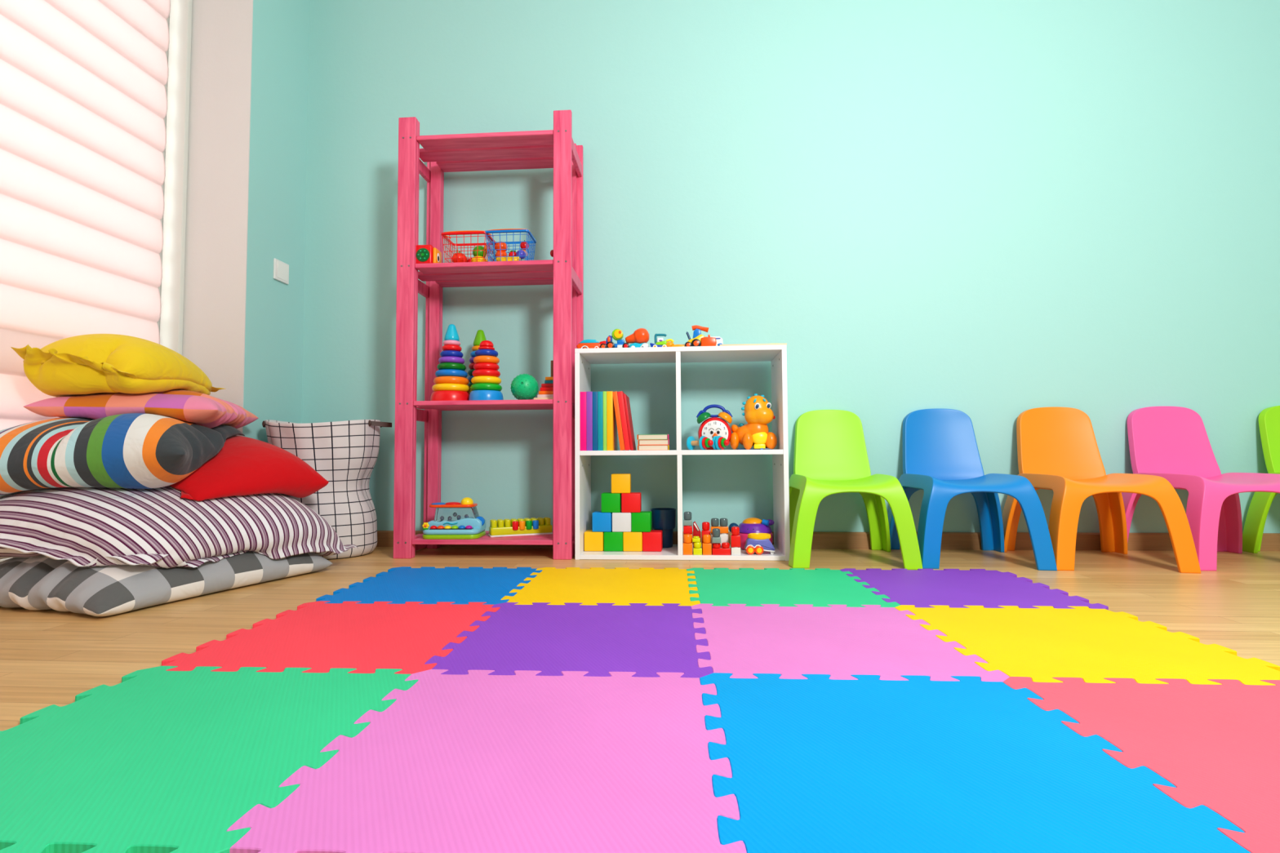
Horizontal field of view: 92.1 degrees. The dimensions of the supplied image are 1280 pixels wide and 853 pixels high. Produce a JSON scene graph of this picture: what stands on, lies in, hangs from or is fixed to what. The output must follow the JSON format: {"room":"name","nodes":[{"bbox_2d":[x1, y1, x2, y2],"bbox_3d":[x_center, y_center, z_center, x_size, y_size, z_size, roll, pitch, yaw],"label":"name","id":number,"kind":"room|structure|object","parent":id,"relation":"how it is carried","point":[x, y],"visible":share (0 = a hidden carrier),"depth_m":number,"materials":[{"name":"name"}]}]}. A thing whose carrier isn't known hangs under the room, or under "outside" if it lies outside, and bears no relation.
{"room":"children's room","nodes":[
{"label":"children's room","id":0,"kind":"room"},
{"bbox_2d":[242,0,309,443],"bbox_3d":[-1.943,-0.965,0.782,0.595,2.800,4.230,-1,-3,4],"label":"wall","id":1,"kind":"structure","parent":0,"point":[274,308],"depth_m":2.58,"materials":[{"name":"teal paint"}]},
{"bbox_2d":[0,15,169,562],"bbox_3d":[-1.996,-0.845,1.400,0.120,2.620,2.065,-1,-3,4],"label":"window","id":2,"kind":"structure","parent":1,"relation":"in","point":[168,18],"depth_m":2.41,"materials":[{"name":"white"}]},
{"bbox_2d":[0,0,170,430],"bbox_3d":[-1.911,-0.893,1.407,0.050,2.515,1.946,-1,-3,4],"label":"window blind","id":3,"kind":"object","parent":2,"relation":"attached to","point":[83,98],"visible":0.6,"depth_m":2.03,"materials":[{"name":"white fabric"}]},
{"bbox_2d":[160,0,192,355],"bbox_3d":[-1.819,-0.799,2.410,0.080,2.620,0.022,-1,-3,4],"label":"window frame","id":4,"kind":"structure","parent":1,"relation":"attached to","point":[172,287],"depth_m":2.41,"materials":[{"name":"white"}]},
{"bbox_2d":[182,0,253,435],"bbox_3d":[-1.899,-0.846,1.393,0.594,2.620,2.073,-1,-3,4],"label":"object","id":5,"kind":"structure","parent":1,"relation":"attached to","point":[215,291],"depth_m":2.42,"materials":[{"name":"white paint"}]},
{"bbox_2d":[273,257,288,284],"bbox_3d":[-1.507,-0.652,2.595,0.014,0.086,0.092,-1,-3,4],"label":"light switch","id":6,"kind":"object","parent":1,"relation":"attached to","point":[281,269],"visible":1,"depth_m":2.58,"materials":[{"name":"white plastic"}]},
{"bbox_2d":[0,546,1279,731],"bbox_3d":[0.658,0.448,0.483,5.800,0.080,4.330,-1,-3,4],"label":"floor","id":7,"kind":"structure","parent":0,"point":[48,657],"depth_m":1.61,"materials":[{"name":"brown wood"}]},
{"bbox_2d":[0,551,333,616],"bbox_3d":[-1.458,0.391,1.862,0.600,0.182,0.751,-1,-3,19],"label":"floor cushion","id":8,"kind":"object","parent":7,"relation":"on","point":[42,582],"visible":0.63,"depth_m":1.59,"materials":[{"name":"fabric"}]},
{"bbox_2d":[0,485,358,568],"bbox_3d":[-1.447,0.296,1.886,0.601,0.293,0.939,-1,-3,21],"label":"floor cushion","id":9,"kind":"object","parent":8,"relation":"on","point":[82,526],"visible":0.91,"depth_m":1.67,"materials":[{"name":"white fabric"}]},
{"bbox_2d":[0,413,244,498],"bbox_3d":[-1.539,0.089,1.867,0.606,0.249,0.700,-1,-3,4],"label":"floor cushion","id":10,"kind":"object","parent":9,"relation":"on","point":[131,451],"visible":0.98,"depth_m":1.67,"materials":[{"name":"fabric"}]},
{"bbox_2d":[23,389,258,428],"bbox_3d":[-1.597,-0.051,2.039,0.478,0.142,0.446,1,-3,-18],"label":"throw pillow","id":11,"kind":"object","parent":10,"relation":"on","point":[204,410],"visible":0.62,"depth_m":1.87,"materials":[{"name":"fabric"}]},
{"bbox_2d":[10,333,224,397],"bbox_3d":[-1.653,-0.184,1.975,0.344,0.210,0.515,0,-3,-4],"label":"throw pillow","id":12,"kind":"object","parent":11,"relation":"on","point":[89,364],"visible":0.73,"depth_m":1.83,"materials":[{"name":"yellow fabric"}]},
{"bbox_2d":[169,435,328,501],"bbox_3d":[-1.417,0.136,2.079,0.502,0.221,0.459,-2,-3,28],"label":"throw pillow","id":13,"kind":"object","parent":9,"relation":"on","point":[244,465],"visible":0.7,"depth_m":1.97,"materials":[{"name":"red fabric"}]},
{"bbox_2d":[262,419,391,559],"bbox_3d":[-1.264,0.242,2.463,0.413,0.537,0.416,-3,-4,43],"label":"laundry basket","id":14,"kind":"object","parent":7,"relation":"on","point":[345,453],"visible":0.64,"depth_m":2.35,"materials":[{"name":"fabric"}]},
{"bbox_2d":[393,109,583,559],"bbox_3d":[-0.594,-0.354,2.511,0.688,1.726,0.294,-1,-3,4],"label":"shelving rack","id":15,"kind":"object","parent":7,"relation":"on","point":[555,148],"visible":0.91,"depth_m":2.41,"materials":[{"name":"pink wood"}]},
{"bbox_2d":[416,244,441,263],"bbox_3d":[-0.842,-0.674,2.450,0.089,0.080,0.080,-1,-3,4],"label":"cube","id":16,"kind":"object","parent":15,"relation":"on","point":[425,254],"visible":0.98,"depth_m":2.42,"materials":[{"name":"red plastic"}]},
{"bbox_2d":[430,324,470,400],"bbox_3d":[-0.751,-0.252,2.459,0.158,0.313,0.158,0,-3,-9],"label":"pyramid","id":17,"kind":"object","parent":15,"relation":"on","point":[451,382],"visible":0.99,"depth_m":2.41,"materials":[{"name":"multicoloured plastic"}]},
{"bbox_2d":[422,497,485,539],"bbox_3d":[-0.729,0.359,2.440,0.230,0.155,0.150,0,-3,1],"label":"piano","id":18,"kind":"object","parent":15,"relation":"on","point":[452,520],"visible":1,"depth_m":2.41,"materials":[{"name":"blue plastic"}]},
{"bbox_2d":[422,522,429,528],"bbox_3d":[-0.829,0.384,2.385,0.027,0.026,0.006,0,-3,1],"label":"flower","id":19,"kind":"object","parent":18,"relation":"on","point":[424,523],"depth_m":2.38,"materials":[{"name":"yellow plastic"}]},
{"bbox_2d":[440,230,496,262],"bbox_3d":[-0.691,-0.701,2.495,0.186,0.137,0.140,-1,-3,4],"label":"wire basket","id":20,"kind":"object","parent":15,"relation":"on","point":[444,234],"visible":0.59,"depth_m":2.44,"materials":[{"name":"red plastic"}]},
{"bbox_2d":[451,251,467,262],"bbox_3d":[-0.725,-0.674,2.474,0.061,0.060,0.061,-1,-3,4],"label":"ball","id":21,"kind":"object","parent":20,"relation":"in","point":[460,255],"visible":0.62,"depth_m":2.45,"materials":[{"name":"red plastic"}]},
{"bbox_2d":[471,255,487,262],"bbox_3d":[-0.642,-0.662,2.464,0.065,0.038,0.042,-1,-3,4],"label":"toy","id":22,"kind":"object","parent":20,"relation":"in","point":[473,260],"visible":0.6,"depth_m":2.45,"materials":[{"name":"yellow plastic"}]},
{"bbox_2d":[472,245,486,257],"bbox_3d":[-0.648,-0.703,2.492,0.056,0.054,0.054,-1,-3,4],"label":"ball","id":23,"kind":"object","parent":20,"relation":"in","point":[480,253],"visible":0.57,"depth_m":2.47,"materials":[{"name":"green plastic"}]},
{"bbox_2d":[467,329,486,393],"bbox_3d":[-0.664,-0.247,2.562,0.108,0.311,0.108,-2,-3,35],"label":"pyramid","id":24,"kind":"object","parent":15,"relation":"on","point":[480,336],"visible":0.16,"depth_m":2.54,"materials":[{"name":"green plastic"}]},
{"bbox_2d":[468,340,503,399],"bbox_3d":[-0.607,-0.218,2.435,0.132,0.242,0.132,-1,-3,4],"label":"pyramid","id":25,"kind":"object","parent":15,"relation":"on","point":[486,381],"visible":0.97,"depth_m":2.39,"materials":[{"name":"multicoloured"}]},
{"bbox_2d":[485,228,536,261],"bbox_3d":[-0.519,-0.704,2.483,0.178,0.139,0.140,-1,-3,4],"label":"wire basket","id":26,"kind":"object","parent":15,"relation":"on","point":[502,230],"visible":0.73,"depth_m":2.42,"materials":[{"name":"blue plastic"}]},
{"bbox_2d":[494,241,507,251],"bbox_3d":[-0.558,-0.721,2.477,0.052,0.045,0.048,-1,-3,4],"label":"toy","id":27,"kind":"object","parent":26,"relation":"in","point":[503,245],"visible":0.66,"depth_m":2.46,"materials":[{"name":"orange plastic"}]},
{"bbox_2d":[495,250,507,257],"bbox_3d":[-0.558,-0.689,2.481,0.049,0.046,0.049,-1,-3,4],"label":"pumpkin","id":28,"kind":"object","parent":26,"relation":"in","point":[498,253],"visible":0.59,"depth_m":2.46,"materials":[{"name":"orange plastic"}]},
{"bbox_2d":[496,256,520,261],"bbox_3d":[-0.523,-0.657,2.451,0.099,0.037,0.036,-1,-3,4],"label":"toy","id":29,"kind":"object","parent":26,"relation":"in","point":[515,258],"visible":0.56,"depth_m":2.44,"materials":[{"name":"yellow plastic"}]},
{"bbox_2d":[508,250,516,256],"bbox_3d":[-0.512,-0.692,2.485,0.036,0.037,0.034,-1,-3,4],"label":"apple","id":30,"kind":"object","parent":26,"relation":"in","point":[510,254],"visible":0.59,"depth_m":2.47,"materials":[{"name":"red plastic"}]},
{"bbox_2d":[515,248,525,258],"bbox_3d":[-0.475,-0.687,2.457,0.038,0.039,0.036,-1,-3,4],"label":"plum","id":31,"kind":"object","parent":26,"relation":"in","point":[522,252],"visible":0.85,"depth_m":2.44,"materials":[{"name":"blue plastic"}]},
{"bbox_2d":[520,240,528,249],"bbox_3d":[-0.469,-0.737,2.504,0.036,0.040,0.034,-1,-3,4],"label":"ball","id":32,"kind":"object","parent":26,"relation":"in","point":[523,244],"visible":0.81,"depth_m":2.49,"materials":[{"name":"red plastic"}]},
{"bbox_2d":[488,517,552,537],"bbox_3d":[-0.480,0.405,2.488,0.250,0.064,0.076,1,-3,-21],"label":"board","id":33,"kind":"object","parent":15,"relation":"on","point":[539,526],"visible":0.98,"depth_m":2.46,"materials":[{"name":"yellow plastic"}]},
{"bbox_2d":[510,373,538,399],"bbox_3d":[-0.455,-0.154,2.431,0.110,0.109,0.110,1,-3,-27],"label":"ball","id":34,"kind":"object","parent":15,"relation":"on","point":[523,386],"visible":0.94,"depth_m":2.39,"materials":[{"name":"green plastic"}]},
{"bbox_2d":[533,360,553,399],"bbox_3d":[-0.349,-0.181,2.453,0.124,0.165,0.110,-1,-3,4],"label":"wooden stacker","id":35,"kind":"object","parent":15,"relation":"on","point":[546,392],"visible":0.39,"depth_m":2.42,"materials":[{"name":"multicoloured wood"}]},
{"bbox_2d":[550,249,553,257],"bbox_3d":[-0.312,-0.669,2.437,0.088,0.062,0.044,-1,-3,4],"label":"rattle","id":36,"kind":"object","parent":15,"relation":"on","point":[552,251],"visible":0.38,"depth_m":2.43,"materials":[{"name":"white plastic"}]},
{"bbox_2d":[0,566,1279,852],"bbox_3d":[0.128,0.444,1.308,2.025,0.011,1.525,0,-3,3],"label":"play mat","id":37,"kind":"object","parent":7,"relation":"on","point":[819,763],"depth_m":0.85,"materials":[{"name":"multicoloured rubber"}]},
{"bbox_2d":[574,344,790,560],"bbox_3d":[0.160,0.104,2.436,0.792,0.795,0.286,-1,-3,4],"label":"cube shelf","id":38,"kind":"object","parent":7,"relation":"on","point":[776,354],"visible":0.95,"depth_m":2.32,"materials":[{"name":"white wood"}]},
{"bbox_2d":[580,391,586,450],"bbox_3d":[-0.209,-0.017,2.415,0.024,0.224,0.160,-1,-3,4],"label":"hardcover book","id":39,"kind":"object","parent":38,"relation":"on","point":[583,394],"visible":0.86,"depth_m":2.33,"materials":[{"name":"pink paper"}]},
{"bbox_2d":[576,339,600,348],"bbox_3d":[-0.197,-0.316,2.409,0.098,0.045,0.051,-1,-3,4],"label":"toy car","id":40,"kind":"object","parent":38,"relation":"on","point":[586,344],"visible":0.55,"depth_m":2.39,"materials":[{"name":"orange plastic"}]},
{"bbox_2d":[586,391,592,450],"bbox_3d":[-0.186,-0.017,2.414,0.022,0.224,0.160,-1,-3,4],"label":"hardcover book","id":41,"kind":"object","parent":38,"relation":"on","point":[588,394],"visible":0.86,"depth_m":2.33,"materials":[{"name":"purple paper"}]},
{"bbox_2d":[584,529,604,551],"bbox_3d":[-0.177,0.448,2.422,0.074,0.074,0.074,-1,-3,4],"label":"cube","id":42,"kind":"object","parent":38,"relation":"on","point":[593,541],"visible":0.74,"depth_m":2.38,"materials":[{"name":"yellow plastic"}]},
{"bbox_2d":[591,511,612,532],"bbox_3d":[-0.146,0.373,2.423,0.074,0.074,0.074,-1,-3,5],"label":"cube","id":43,"kind":"object","parent":42,"relation":"on","point":[601,522],"visible":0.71,"depth_m":2.39,"materials":[{"name":"blue plastic"}]},
{"bbox_2d":[600,492,622,512],"bbox_3d":[-0.111,0.298,2.424,0.074,0.074,0.074,-1,-3,4],"label":"cube","id":44,"kind":"object","parent":43,"relation":"on","point":[611,502],"visible":0.84,"depth_m":2.39,"materials":[{"name":"green plastic"}]},
{"bbox_2d":[611,473,631,493],"bbox_3d":[-0.074,0.223,2.425,0.074,0.074,0.074,0,-3,2],"label":"cube","id":45,"kind":"object","parent":44,"relation":"on","point":[620,482],"visible":1,"depth_m":2.39,"materials":[{"name":"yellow plastic"}]},
{"bbox_2d":[592,391,597,450],"bbox_3d":[-0.164,-0.017,2.412,0.020,0.224,0.160,-1,-3,4],"label":"hardcover book","id":46,"kind":"object","parent":38,"relation":"on","point":[594,393],"visible":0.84,"depth_m":2.33,"materials":[{"name":"blue paper"}]},
{"bbox_2d":[597,391,603,450],"bbox_3d":[-0.144,-0.017,2.411,0.020,0.224,0.160,-1,-3,4],"label":"hardcover book","id":47,"kind":"object","parent":38,"relation":"on","point":[600,394],"visible":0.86,"depth_m":2.33,"materials":[{"name":"teal paper"}]},
{"bbox_2d":[603,391,607,450],"bbox_3d":[-0.127,-0.018,2.409,0.014,0.224,0.160,-1,-3,4],"label":"hardcover book","id":48,"kind":"object","parent":38,"relation":"on","point":[605,440],"visible":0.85,"depth_m":2.33,"materials":[{"name":"green paper"}]},
{"bbox_2d":[606,391,617,450],"bbox_3d":[-0.108,-0.018,2.408,0.022,0.224,0.160,-1,-3,4],"label":"hardcover book","id":49,"kind":"object","parent":38,"relation":"on","point":[611,426],"visible":0.92,"depth_m":2.33,"materials":[{"name":"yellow paper"}]},
{"bbox_2d":[604,530,622,551],"bbox_3d":[-0.101,0.447,2.416,0.074,0.074,0.074,0,-3,3],"label":"cube","id":50,"kind":"object","parent":38,"relation":"on","point":[613,541],"visible":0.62,"depth_m":2.38,"materials":[{"name":"green plastic"}]},
{"bbox_2d":[612,511,631,532],"bbox_3d":[-0.069,0.372,2.417,0.074,0.074,0.074,0,-3,3],"label":"cube","id":51,"kind":"object","parent":50,"relation":"on","point":[621,522],"visible":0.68,"depth_m":2.38,"materials":[{"name":"white plastic"}]},
{"bbox_2d":[621,492,641,512],"bbox_3d":[-0.033,0.297,2.418,0.074,0.074,0.074,0,-3,3],"label":"cube","id":52,"kind":"object","parent":51,"relation":"on","point":[631,502],"visible":0.92,"depth_m":2.38,"materials":[{"name":"red plastic"}]},
{"bbox_2d":[600,328,629,347],"bbox_3d":[-0.099,-0.336,2.398,0.120,0.084,0.056,-1,-3,4],"label":"truck","id":53,"kind":"object","parent":38,"relation":"on","point":[617,335],"visible":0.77,"depth_m":2.38,"materials":[{"name":"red plastic"}]},
{"bbox_2d":[612,391,625,450],"bbox_3d":[-0.075,-0.018,2.403,0.047,0.224,0.155,-1,-3,4],"label":"hardcover book","id":54,"kind":"object","parent":38,"relation":"on","point":[615,393],"visible":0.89,"depth_m":2.33,"materials":[{"name":"orange paper"}]},
{"bbox_2d":[617,391,630,450],"bbox_3d":[-0.056,-0.018,2.402,0.049,0.225,0.155,-1,-3,4],"label":"hardcover book","id":55,"kind":"object","parent":38,"relation":"on","point":[620,398],"visible":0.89,"depth_m":2.33,"materials":[{"name":"red paper"}]},
{"bbox_2d":[622,394,635,450],"bbox_3d":[-0.040,-0.013,2.401,0.038,0.214,0.150,-1,-3,4],"label":"hardcover book","id":56,"kind":"object","parent":38,"relation":"on","point":[626,399],"visible":0.98,"depth_m":2.33,"materials":[{"name":"red paper"}]},
{"bbox_2d":[622,530,642,551],"bbox_3d":[-0.026,0.446,2.411,0.074,0.074,0.074,-1,-3,4],"label":"cube","id":57,"kind":"object","parent":38,"relation":"on","point":[632,541],"visible":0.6,"depth_m":2.37,"materials":[{"name":"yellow plastic"}]},
{"bbox_2d":[631,511,652,532],"bbox_3d":[0.007,0.371,2.412,0.074,0.074,0.074,-1,-3,6],"label":"cube","id":58,"kind":"object","parent":57,"relation":"on","point":[642,522],"visible":0.9,"depth_m":2.38,"materials":[{"name":"green plastic"}]},
{"bbox_2d":[625,328,649,347],"bbox_3d":[-0.011,-0.339,2.408,0.095,0.090,0.064,-1,-3,4],"label":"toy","id":59,"kind":"object","parent":38,"relation":"on","point":[640,337],"visible":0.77,"depth_m":2.38,"materials":[{"name":"orange plastic"}]},
{"bbox_2d":[642,529,662,551],"bbox_3d":[0.049,0.446,2.406,0.074,0.074,0.074,-1,-3,5],"label":"cube","id":60,"kind":"object","parent":38,"relation":"on","point":[652,541],"visible":0.88,"depth_m":2.37,"materials":[{"name":"red plastic"}]},
{"bbox_2d":[637,444,669,450],"bbox_3d":[0.053,0.082,2.375,0.118,0.020,0.122,-1,-3,4],"label":"book","id":61,"kind":"object","parent":38,"relation":"on","point":[640,447],"visible":0.98,"depth_m":2.32,"materials":[{"name":"beige paper"}]},
{"bbox_2d":[637,439,669,444],"bbox_3d":[0.054,0.062,2.376,0.118,0.020,0.122,0,-3,3],"label":"book","id":62,"kind":"object","parent":61,"relation":"on","point":[665,442],"visible":0.77,"depth_m":2.32,"materials":[{"name":"beige paper"}]},
{"bbox_2d":[636,434,669,439],"bbox_3d":[0.053,0.042,2.377,0.118,0.020,0.122,-1,-3,5],"label":"book","id":63,"kind":"object","parent":62,"relation":"on","point":[640,437],"visible":0.81,"depth_m":2.32,"materials":[{"name":"beige paper"}]},
{"bbox_2d":[649,333,674,346],"bbox_3d":[0.086,-0.328,2.383,0.094,0.064,0.038,-1,-3,4],"label":"toy digger","id":64,"kind":"object","parent":38,"relation":"on","point":[659,342],"visible":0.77,"depth_m":2.37,"materials":[{"name":"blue plastic"}]},
{"bbox_2d":[650,507,675,547],"bbox_3d":[0.095,0.411,2.502,0.104,0.152,0.104,-1,-3,4],"label":"goblet","id":65,"kind":"object","parent":38,"relation":"on","point":[664,519],"visible":0.85,"depth_m":2.46,"materials":[{"name":"blue plastic"}]},
{"bbox_2d":[671,344,684,346],"bbox_3d":[0.146,-0.306,2.367,0.060,0.017,0.028,-1,-3,4],"label":"shovel","id":66,"kind":"object","parent":38,"relation":"on","point":[674,345],"visible":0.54,"depth_m":2.35,"materials":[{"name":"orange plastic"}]},
{"bbox_2d":[683,534,692,555],"bbox_3d":[0.178,0.441,2.307,0.035,0.073,0.033,-1,-3,4],"label":"brick","id":67,"kind":"object","parent":38,"relation":"on","point":[687,544],"visible":1,"depth_m":2.29,"materials":[{"name":"orange plastic"}]},
{"bbox_2d":[693,520,701,546],"bbox_3d":[0.217,0.420,2.346,0.030,0.118,0.033,-1,-3,4],"label":"slide","id":68,"kind":"object","parent":38,"relation":"on","point":[696,532],"visible":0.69,"depth_m":2.34,"materials":[{"name":"red plastic"}]},
{"bbox_2d":[693,542,702,555],"bbox_3d":[0.215,0.454,2.304,0.032,0.046,0.033,-1,-3,4],"label":"brick","id":69,"kind":"object","parent":38,"relation":"on","point":[697,549],"visible":0.99,"depth_m":2.29,"materials":[{"name":"yellow plastic"}]},
{"bbox_2d":[692,536,700,542],"bbox_3d":[0.210,0.421,2.306,0.029,0.020,0.026,-1,-3,4],"label":"brick","id":70,"kind":"object","parent":69,"relation":"on","point":[695,539],"visible":1,"depth_m":2.29,"materials":[{"name":"yellow plastic"}]},
{"bbox_2d":[686,435,713,449],"bbox_3d":[0.228,0.063,2.344,0.112,0.054,0.054,-2,-3,36],"label":"wooden rattle","id":71,"kind":"object","parent":38,"relation":"on","point":[704,442],"visible":0.98,"depth_m":2.33,"materials":[{"name":"blue wood"}]},
{"bbox_2d":[684,324,716,346],"bbox_3d":[0.233,-0.344,2.375,0.121,0.094,0.064,-1,-3,4],"label":"toy bulldozer","id":72,"kind":"object","parent":38,"relation":"on","point":[699,340],"visible":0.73,"depth_m":2.35,"materials":[{"name":"orange plastic"}]},
{"bbox_2d":[702,521,710,553],"bbox_3d":[0.251,0.422,2.347,0.032,0.115,0.033,-1,-3,4],"label":"brick","id":73,"kind":"object","parent":38,"relation":"on","point":[705,525],"visible":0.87,"depth_m":2.33,"materials":[{"name":"red plastic"}]},
{"bbox_2d":[702,534,711,555],"bbox_3d":[0.250,0.441,2.302,0.033,0.073,0.033,-1,-3,4],"label":"brick","id":74,"kind":"object","parent":38,"relation":"on","point":[706,544],"visible":1,"depth_m":2.29,"materials":[{"name":"orange plastic"}]},
{"bbox_2d":[696,404,732,449],"bbox_3d":[0.293,0.003,2.417,0.143,0.182,0.073,-1,-3,4],"label":"alarm clock","id":75,"kind":"object","parent":38,"relation":"on","point":[713,426],"visible":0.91,"depth_m":2.40,"materials":[{"name":"red plastic"}]},
{"bbox_2d":[702,420,728,446],"bbox_3d":[0.291,0.028,2.392,0.103,0.103,0.004,-1,-3,4],"label":"clock face","id":76,"kind":"object","parent":75,"relation":"on","point":[710,428],"depth_m":2.39,"materials":[{"name":"white plastic"}]},
{"bbox_2d":[710,336,723,346],"bbox_3d":[0.296,-0.325,2.438,0.066,0.060,0.046,-1,-3,4],"label":"bus","id":77,"kind":"object","parent":38,"relation":"on","point":[718,339],"visible":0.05,"depth_m":2.42,"materials":[{"name":"white plastic"}]},
{"bbox_2d":[710,533,728,547],"bbox_3d":[0.302,0.442,2.342,0.066,0.074,0.033,-1,-3,4],"label":"brick","id":78,"kind":"object","parent":38,"relation":"on","point":[724,536],"visible":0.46,"depth_m":2.33,"materials":[{"name":"white plastic"}]},
{"bbox_2d":[710,518,728,533],"bbox_3d":[0.302,0.377,2.345,0.066,0.055,0.033,-1,-3,4],"label":"brick","id":79,"kind":"object","parent":78,"relation":"on","point":[723,527],"visible":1,"depth_m":2.33,"materials":[{"name":"orange plastic"}]},
{"bbox_2d":[711,435,729,449],"bbox_3d":[0.305,0.062,2.331,0.072,0.054,0.054,-2,-3,38],"label":"wooden rattle","id":80,"kind":"object","parent":38,"relation":"on","point":[720,442],"visible":0.98,"depth_m":2.32,"materials":[{"name":"blue wood"}]},
{"bbox_2d":[711,542,730,555],"bbox_3d":[0.303,0.455,2.297,0.068,0.044,0.033,-1,-3,4],"label":"brick","id":81,"kind":"object","parent":38,"relation":"on","point":[716,549],"visible":0.93,"depth_m":2.28,"materials":[{"name":"red plastic"}]},
{"bbox_2d":[711,528,720,542],"bbox_3d":[0.284,0.406,2.295,0.032,0.052,0.033,-1,-3,4],"label":"brick","id":82,"kind":"object","parent":81,"relation":"on","point":[716,538],"visible":1,"depth_m":2.28,"materials":[{"name":"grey plastic"}]},
{"bbox_2d":[730,546,740,555],"bbox_3d":[0.356,0.462,2.293,0.034,0.029,0.033,-1,-3,4],"label":"brick","id":83,"kind":"object","parent":38,"relation":"on","point":[734,550],"visible":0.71,"depth_m":2.28,"materials":[{"name":"white plastic"}]},
{"bbox_2d":[730,526,740,546],"bbox_3d":[0.356,0.410,2.296,0.034,0.073,0.033,-1,-3,4],"label":"brick","id":84,"kind":"object","parent":83,"relation":"on","point":[735,536],"visible":1,"depth_m":2.28,"materials":[{"name":"red plastic"}]},
{"bbox_2d":[719,342,786,346],"bbox_3d":[0.430,-0.303,2.413,0.248,0.013,0.235,-1,-3,4],"label":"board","id":85,"kind":"object","parent":38,"relation":"on","point":[776,343],"visible":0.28,"depth_m":2.30,"materials":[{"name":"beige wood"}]},
{"bbox_2d":[729,393,777,449],"bbox_3d":[0.439,-0.018,2.402,0.177,0.219,0.128,-1,-3,4],"label":"dinosaur","id":86,"kind":"object","parent":38,"relation":"on","point":[757,413],"visible":1,"depth_m":2.36,"materials":[{"name":"orange plastic"}]},
{"bbox_2d":[738,517,773,550],"bbox_3d":[0.455,0.422,2.440,0.148,0.122,0.143,-1,-3,4],"label":"turtle","id":87,"kind":"object","parent":38,"relation":"on","point":[751,525],"visible":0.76,"depth_m":2.40,"materials":[{"name":"purple plastic"}]},
{"bbox_2d":[744,533,775,555],"bbox_3d":[0.448,0.439,2.311,0.110,0.074,0.064,-1,-3,4],"label":"toy car","id":88,"kind":"object","parent":38,"relation":"on","point":[757,543],"visible":1,"depth_m":2.29,"materials":[{"name":"blue plastic"}]},
{"bbox_3d":[0.183,0.444,2.351,0.034,0.072,0.033,-1,-3,4],"label":"brick","id":89,"kind":"object","parent":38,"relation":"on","visible":0},
{"bbox_2d":[683,525,692,533],"bbox_3d":[0.183,0.392,2.353,0.034,0.030,0.033,-1,-3,4],"label":"brick","id":90,"kind":"object","parent":89,"relation":"on","point":[686,529],"visible":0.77,"depth_m":2.34,"materials":[{"name":"red plastic"}]},
{"bbox_2d":[683,511,692,525],"bbox_3d":[0.182,0.351,2.355,0.034,0.051,0.033,-1,-3,4],"label":"brick","id":91,"kind":"object","parent":90,"relation":"on","point":[687,521],"visible":1,"depth_m":2.34,"materials":[{"name":"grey plastic"}]},
{"bbox_3d":[0.362,0.447,2.375,0.028,0.066,0.028,-1,-3,4],"label":"post","id":92,"kind":"object","parent":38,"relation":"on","visible":0},
{"bbox_2d":[728,523,738,532],"bbox_3d":[0.361,0.392,2.378,0.040,0.040,0.040,-1,-3,4],"label":"ball","id":93,"kind":"object","parent":92,"relation":"on","point":[731,525],"visible":0.56,"depth_m":2.37,"materials":[{"name":"blue plastic"}]},
{"bbox_2d":[788,409,922,569],"bbox_3d":[0.756,0.207,2.325,0.442,0.572,0.465,-1,-3,6],"label":"child chair","id":94,"kind":"object","parent":7,"relation":"on","point":[830,456],"visible":0.9,"depth_m":2.47,"materials":[{"name":"green plastic"}]},
{"bbox_2d":[888,408,1057,570],"bbox_3d":[1.189,0.203,2.300,0.442,0.572,0.465,-1,-3,7],"label":"child chair","id":95,"kind":"object","parent":7,"relation":"on","point":[941,459],"visible":0.89,"depth_m":2.43,"materials":[{"name":"blue plastic"}]},
{"bbox_2d":[1002,407,1200,573],"bbox_3d":[1.619,0.198,2.248,0.442,0.572,0.465,-1,-3,9],"label":"child chair","id":96,"kind":"object","parent":7,"relation":"on","point":[1058,451],"visible":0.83,"depth_m":2.38,"materials":[{"name":"orange plastic"}]},
{"bbox_2d":[1121,406,1279,571],"bbox_3d":[2.064,0.195,2.239,0.442,0.572,0.465,-1,-3,6],"label":"child chair","id":97,"kind":"object","parent":7,"relation":"on","point":[1171,443],"visible":0.78,"depth_m":2.39,"materials":[{"name":"pink plastic"}]},
{"bbox_2d":[1242,405,1279,553],"bbox_3d":[2.555,0.190,2.201,0.442,0.572,0.465,-1,-3,5],"label":"child chair","id":98,"kind":"object","parent":7,"relation":"on","point":[1268,419],"visible":0.8,"depth_m":2.38,"materials":[{"name":"green plastic"}]},
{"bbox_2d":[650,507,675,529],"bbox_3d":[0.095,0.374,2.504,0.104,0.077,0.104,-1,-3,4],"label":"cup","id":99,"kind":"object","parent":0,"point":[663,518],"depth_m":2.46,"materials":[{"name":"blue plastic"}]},
{"bbox_2d":[301,0,1279,533],"bbox_3d":[1.095,-0.896,2.637,5.205,2.800,0.100,-1,-3,4],"label":"wall","id":100,"kind":"structure","parent":0,"point":[990,211],"depth_m":2.60,"materials":[{"name":"teal paint"}]},
{"bbox_2d":[376,530,1279,551],"bbox_3d":[1.057,0.467,2.518,5.089,0.068,0.016,-1,-3,4],"label":"baseboard","id":101,"kind":"structure","parent":100,"relation":"attached to","point":[820,540],"depth_m":2.49,"materials":[{"name":"brown wood"}]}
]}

